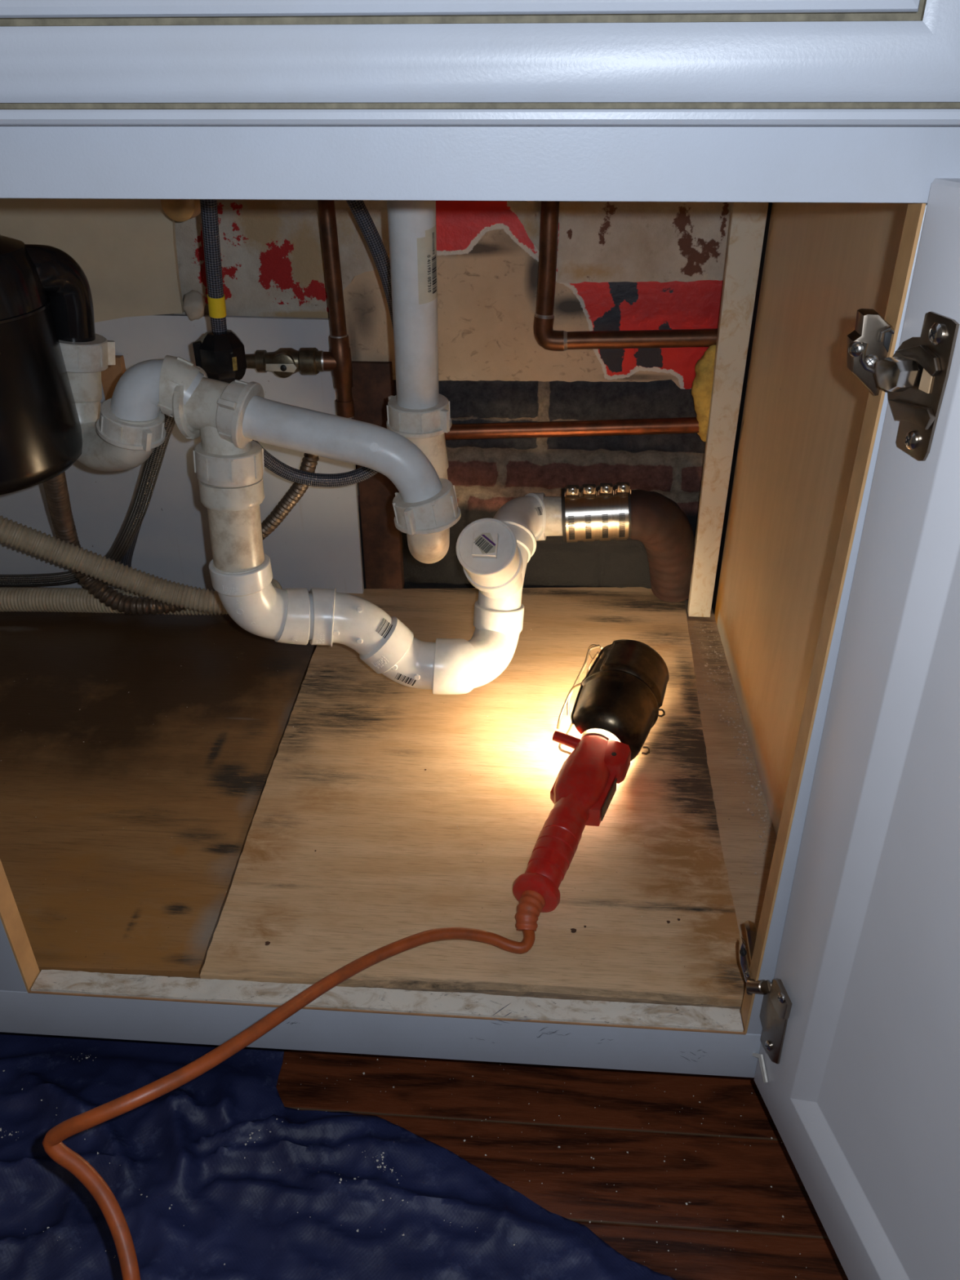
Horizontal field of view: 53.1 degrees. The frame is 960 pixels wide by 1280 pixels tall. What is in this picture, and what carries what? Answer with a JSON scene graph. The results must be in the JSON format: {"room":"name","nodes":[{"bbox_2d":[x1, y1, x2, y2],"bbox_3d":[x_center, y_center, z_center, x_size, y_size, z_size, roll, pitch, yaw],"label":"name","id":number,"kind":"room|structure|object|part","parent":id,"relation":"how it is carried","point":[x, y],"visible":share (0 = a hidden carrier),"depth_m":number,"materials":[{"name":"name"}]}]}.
{"room":"kitchen","nodes":[
{"label":"kitchen","id":0,"kind":"room"},
{"bbox_2d":[170,199,731,599],"bbox_3d":[-0.078,-0.442,1.150,1.350,1.100,0.128,2,31,4],"label":"wall","id":1,"kind":"structure","parent":0,"point":[621,265],"depth_m":1.12,"materials":[{"name":"paint"}]},
{"bbox_2d":[160,199,200,222],"bbox_3d":[-0.298,-0.439,0.962,0.034,0.034,0.035,2,31,4],"label":"stub","id":2,"kind":"object","parent":1,"relation":"attached to","point":[178,210],"visible":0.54,"depth_m":0.95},
{"bbox_2d":[182,289,205,320],"bbox_3d":[-0.332,-0.389,1.117,0.028,0.032,0.031,2,31,4],"label":"clump","id":3,"kind":"object","parent":1,"relation":"attached to","point":[193,302],"visible":1,"depth_m":1.11,"materials":[{"name":"white"}]},
{"bbox_2d":[351,360,404,589],"bbox_3d":[-0.130,-0.198,1.245,0.050,0.325,0.024,2,31,4],"label":"stud","id":4,"kind":"object","parent":1,"relation":"attached to","point":[373,383],"visible":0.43,"depth_m":1.24,"materials":[{"name":"brown wood"}]},
{"bbox_2d":[444,417,698,439],"bbox_3d":[0.090,-0.251,1.150,0.363,0.035,0.020,1,31,2],"label":"copper pipe","id":5,"kind":"object","parent":1,"relation":"attached to","point":[685,424],"visible":0.81,"depth_m":1.14,"materials":[{"name":"orange metal"}]},
{"bbox_2d":[533,201,717,351],"bbox_3d":[0.169,-0.512,0.995,0.219,0.422,0.023,2,31,4],"label":"copper pipe","id":6,"kind":"object","parent":1,"relation":"attached to","point":[546,337],"visible":0.72,"depth_m":1.08,"materials":[{"name":"brown metal"}]},
{"bbox_2d":[275,1048,848,1279],"bbox_3d":[-0.179,0.613,0.493,2.500,0.030,2.450,2,31,4],"label":"floor","id":7,"kind":"structure","parent":0,"point":[728,1183],"depth_m":0.79,"materials":[{"name":"brown wood"}]},
{"bbox_2d":[0,1031,676,1279],"bbox_3d":[-0.452,0.552,0.526,1.351,0.038,0.832,2,31,4],"label":"tarp","id":8,"kind":"object","parent":7,"relation":"on","point":[184,1148],"visible":0.9,"depth_m":0.74,"materials":[{"name":"blue plastic"}]},
{"bbox_2d":[0,1053,515,1265],"bbox_3d":[-0.206,0.424,0.741,0.463,0.022,0.144,10,32,17],"label":"paint flecks","id":9,"kind":"object","parent":8,"relation":"on","point":[250,1138],"visible":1,"depth_m":0.76,"materials":[{"name":"paint"}]},
{"bbox_2d":[0,0,959,1279],"bbox_3d":[-0.240,-0.136,0.729,1.600,1.010,0.996,2,31,4],"label":"base cabinet","id":10,"kind":"object","parent":7,"relation":"on","point":[826,566],"visible":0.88,"depth_m":0.51,"materials":[{"name":"paint"}]},
{"bbox_2d":[0,234,95,494],"bbox_3d":[-0.453,-0.286,0.805,0.197,0.303,0.185,2,31,4],"label":"garbage disposal","id":11,"kind":"object","parent":10,"relation":"hanging from","point":[46,297],"visible":1,"depth_m":0.82,"materials":[{"name":"black metal"}]},
{"bbox_2d":[42,471,186,615],"bbox_3d":[-0.433,-0.112,1.079,0.141,0.243,0.141,2,31,4],"label":"flexible hose","id":12,"kind":"object","parent":11,"relation":"hanging from","point":[56,492],"visible":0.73,"depth_m":1.16,"materials":[{"name":"metal"}]},
{"bbox_2d":[58,333,204,471],"bbox_3d":[-0.331,-0.212,0.881,0.174,0.121,0.084,15,34,24],"label":"drain pipe elbow","id":13,"kind":"object","parent":11,"relation":"attached to","point":[121,433],"visible":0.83,"depth_m":0.85,"materials":[{"name":"grey plastic"}]},
{"bbox_2d":[157,355,199,417],"bbox_3d":[-0.269,-0.225,0.855,0.042,0.055,0.053,2,31,4],"label":"socket","id":14,"kind":"object","parent":13,"relation":"attached to","point":[172,371],"depth_m":0.84,"materials":[{"name":"plastic"}]},
{"bbox_3d":[-0.612,-0.474,1.081,0.552,0.270,0.007,2,31,4],"label":"panel","id":15,"kind":"part","parent":10,"relation":"part of","materials":[{"name":"beige wood"}]},
{"bbox_2d":[0,586,316,977],"bbox_3d":[-0.559,0.093,1.049,0.720,0.007,0.668,2,31,4],"label":"plywood sheet","id":16,"kind":"object","parent":10,"relation":"on","point":[100,815],"visible":0.8,"depth_m":0.97,"materials":[{"name":"brown wood"}]},
{"bbox_2d":[0,413,175,586],"bbox_3d":[-0.488,-0.183,1.148,0.420,0.331,0.064,13,33,20],"label":"supply hose","id":17,"kind":"object","parent":16,"relation":"on","point":[152,466],"visible":0.61,"depth_m":1.10,"materials":[{"name":"metal"}]},
{"bbox_2d":[0,586,227,615],"bbox_3d":[-0.516,-0.048,1.232,0.501,0.038,0.046,0,31,0],"label":"hose","id":18,"kind":"object","parent":16,"relation":"on","point":[11,599],"visible":0.42,"depth_m":1.22,"materials":[{"name":"grey plastic"}]},
{"bbox_2d":[120,523,142,567],"bbox_3d":[-0.392,-0.174,1.119,0.155,0.284,0.034,16,34,24],"label":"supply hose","id":19,"kind":"object","parent":18,"relation":"on","point":[126,560],"visible":0.19,"depth_m":1.17,"materials":[{"name":"grey metal"}]},
{"bbox_2d":[0,515,282,614],"bbox_3d":[-0.432,-0.103,1.103,0.391,0.188,0.052,-6,31,-9],"label":"hose","id":20,"kind":"object","parent":16,"relation":"on","point":[13,534],"visible":0.78,"depth_m":1.10,"materials":[{"name":"grey plastic"}]},
{"bbox_2d":[0,629,689,944],"bbox_3d":[-0.167,0.108,1.010,0.773,0.001,0.533,2,31,4],"label":"sawdust specks","id":21,"kind":"object","parent":16,"relation":"on","point":[531,629],"visible":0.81,"depth_m":1.03,"materials":[{"name":"beige wood"}]},
{"bbox_3d":[-0.521,-0.242,1.223,0.731,0.415,0.008,2,31,4],"label":"panel","id":22,"kind":"part","parent":10,"relation":"part of","materials":[{"name":"paint"}]},
{"bbox_2d":[261,453,319,539],"bbox_3d":[-0.232,-0.176,1.147,0.128,0.157,0.024,17,35,27],"label":"cable","id":23,"kind":"object","parent":10,"relation":"attached to","point":[308,463],"visible":0.73,"depth_m":1.15,"materials":[{"name":"metal"}]},
{"bbox_2d":[200,199,393,487],"bbox_3d":[-0.174,-0.375,0.907,0.197,0.506,0.105,-24,39,-34],"label":"hose","id":24,"kind":"object","parent":10,"relation":"hanging from","point":[209,212],"visible":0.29,"depth_m":0.91,"materials":[{"name":"grey metal"}]},
{"bbox_2d":[192,329,246,382],"bbox_3d":[-0.250,-0.274,0.930,0.047,0.048,0.046,2,31,4],"label":"weight","id":25,"kind":"object","parent":24,"relation":"attached to","point":[221,355],"visible":0.81,"depth_m":0.92,"materials":[{"name":"black metal"}]},
{"bbox_2d":[317,200,355,417],"bbox_3d":[-0.162,-0.466,0.982,0.035,0.485,0.023,-4,31,-6],"label":"copper riser","id":26,"kind":"object","parent":10,"relation":"attached to","point":[338,360],"visible":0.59,"depth_m":1.05,"materials":[{"name":"brown metal"}]},
{"bbox_2d":[244,347,323,377],"bbox_3d":[-0.219,-0.310,1.072,0.089,0.029,0.037,2,31,4],"label":"shutoff valve","id":27,"kind":"object","parent":26,"relation":"attached to","point":[284,362],"visible":0.98,"depth_m":1.06,"materials":[{"name":"gold metal"}]},
{"bbox_3d":[-0.219,-0.301,1.061,0.035,0.010,0.003,2,31,4],"label":"lever","id":28,"kind":"part","parent":27,"relation":"part of","materials":[{"name":"metal"}]},
{"bbox_3d":[-0.253,0.292,0.756,1.600,0.050,0.019,2,31,4],"label":"rail","id":29,"kind":"part","parent":10,"relation":"part of","materials":[{"name":"paint"}]},
{"bbox_2d":[386,200,451,564],"bbox_3d":[-0.059,-0.311,0.821,0.063,0.536,0.145,-1,31,-1],"label":"drain pipe","id":30,"kind":"object","parent":10,"relation":"in","point":[418,412],"visible":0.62,"depth_m":0.86,"materials":[{"name":"grey plastic"}]},
{"bbox_2d":[172,365,461,534],"bbox_3d":[-0.141,-0.173,0.866,0.249,0.138,0.069,4,31,7],"label":"waste arm","id":31,"kind":"object","parent":30,"relation":"attached to","point":[227,417],"visible":1,"depth_m":0.84},
{"bbox_2d":[200,586,744,1006],"bbox_3d":[0.023,0.099,1.034,0.480,0.009,0.683,2,31,4],"label":"plywood sheet","id":32,"kind":"object","parent":10,"relation":"on","point":[363,826],"visible":0.78,"depth_m":0.89,"materials":[{"name":"beige wood"}]},
{"bbox_2d":[42,639,669,1279],"bbox_3d":[-0.011,0.191,0.784,0.136,0.134,0.732,18,35,27],"label":"work light","id":33,"kind":"object","parent":32,"relation":"on","point":[620,698],"visible":1,"depth_m":0.83,"materials":[{"name":"red plastic"}]},
{"bbox_3d":[-0.104,0.267,0.658,0.081,0.134,0.378,24,39,35],"label":"power cord","id":34,"kind":"part","parent":33,"relation":"part of","materials":[{"name":"orange rubber"}]},
{"bbox_3d":[0.081,0.160,0.864,0.041,0.059,0.193,12,33,20],"label":"handle","id":35,"kind":"part","parent":33,"relation":"part of","materials":[{"name":"red plastic"}]},
{"bbox_2d":[553,736,609,821],"bbox_3d":[0.097,0.130,0.897,0.047,0.042,0.087,12,33,19],"label":"housing","id":36,"kind":"object","parent":33,"relation":"attached to","point":[581,786],"depth_m":0.88,"materials":[{"name":"red plastic"}]},
{"bbox_2d":[585,773,617,826],"bbox_3d":[0.110,0.145,0.888,0.034,0.028,0.056,2,31,4],"label":"outlet","id":37,"kind":"object","parent":33,"relation":"attached to","point":[600,788],"depth_m":0.87,"materials":[{"name":"red plastic"}]},
{"bbox_2d":[570,639,669,761],"bbox_3d":[0.144,0.060,0.986,0.104,0.087,0.153,2,31,4],"label":"hood","id":38,"kind":"object","parent":33,"relation":"attached to","point":[620,698],"depth_m":0.95,"materials":[{"name":"metal"}]},
{"bbox_2d":[198,477,563,694],"bbox_3d":[-0.038,-0.085,1.036,0.477,0.279,0.172,-24,38,-34],"label":"trap","id":39,"kind":"object","parent":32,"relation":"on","point":[494,554],"visible":0.98,"depth_m":0.99,"materials":[{"name":"plastic"}]},
{"bbox_2d":[561,482,631,542],"bbox_3d":[0.142,-0.160,1.177,0.087,0.084,0.070,2,31,4],"label":"coupling","id":40,"kind":"object","parent":39,"relation":"attached to","point":[590,513],"visible":1,"depth_m":1.15,"materials":[{"name":"metal"}]},
{"bbox_2d":[630,489,695,602],"bbox_3d":[0.228,-0.118,1.219,0.141,0.163,0.078,-17,35,-25],"label":"pipe elbow","id":41,"kind":"object","parent":32,"relation":"on","point":[665,531],"visible":0.84,"depth_m":1.18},
{"bbox_3d":[-0.310,0.102,1.048,1.196,0.013,0.665,2,31,4],"label":"board","id":42,"kind":"part","parent":10,"relation":"part of","materials":[{"name":"beige wood"}]},
{"bbox_3d":[-0.255,-0.339,0.378,1.600,0.300,0.020,2,31,4],"label":"rail","id":43,"kind":"part","parent":10,"relation":"part of","materials":[{"name":"paint"}]},
{"bbox_3d":[-0.109,-0.302,0.363,0.634,0.190,0.020,2,31,4],"label":"drawer","id":44,"kind":"part","parent":10,"relation":"part of","materials":[{"name":"paint"}]},
{"bbox_2d":[691,344,715,441],"bbox_3d":[0.264,-0.284,1.121,0.033,0.121,0.036,19,36,28],"label":"foam sealant","id":45,"kind":"object","parent":10,"relation":"attached to","point":[701,390],"visible":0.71,"depth_m":1.10,"materials":[{"name":"yellow plastic"}]},
{"bbox_2d":[690,623,776,874],"bbox_3d":[0.256,0.111,1.016,0.060,0.002,0.519,2,31,4],"label":"grit","id":46,"kind":"object","parent":10,"relation":"on","point":[707,654],"visible":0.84,"depth_m":1.03,"materials":[{"name":"stone"}]},
{"bbox_3d":[0.192,0.232,0.690,0.015,0.050,0.006,2,31,4],"label":"frame","id":47,"kind":"part","parent":10,"relation":"part of","materials":[{"name":"metal"}]},
{"bbox_3d":[0.203,0.261,0.675,0.008,0.080,0.048,-5,31,-9],"label":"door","id":48,"kind":"part","parent":10,"relation":"part of","materials":[{"name":"metal"}]},
{"bbox_3d":[0.291,-0.229,0.774,0.016,0.880,0.625,2,31,4],"label":"panel","id":49,"kind":"part","parent":10,"relation":"part of","materials":[{"name":"laminate"}]},
{"bbox_3d":[0.237,0.143,0.447,0.105,0.620,0.295,2,31,4],"label":"door","id":50,"kind":"part","parent":10,"relation":"part of","materials":[{"name":"paint"}]},
{"bbox_3d":[0.188,-0.138,0.462,0.024,0.039,0.013,2,31,4],"label":"frame","id":51,"kind":"part","parent":10,"relation":"part of","materials":[{"name":"metal"}]},
{"bbox_3d":[0.189,-0.121,0.437,0.011,0.015,0.021,-6,31,-9],"label":"arm","id":52,"kind":"part","parent":10,"relation":"part of","materials":[{"name":"metal"}]},
{"bbox_3d":[0.196,-0.116,0.435,0.005,0.063,0.042,-6,31,-9],"label":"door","id":53,"kind":"part","parent":10,"relation":"part of","materials":[{"name":"metal"}]},
{"bbox_2d":[297,1058,806,1277],"bbox_3d":[0.015,0.435,0.756,0.476,0.001,0.230,2,31,4],"label":"chips","id":54,"kind":"object","parent":7,"relation":"on","point":[377,1059],"visible":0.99,"depth_m":0.78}
]}

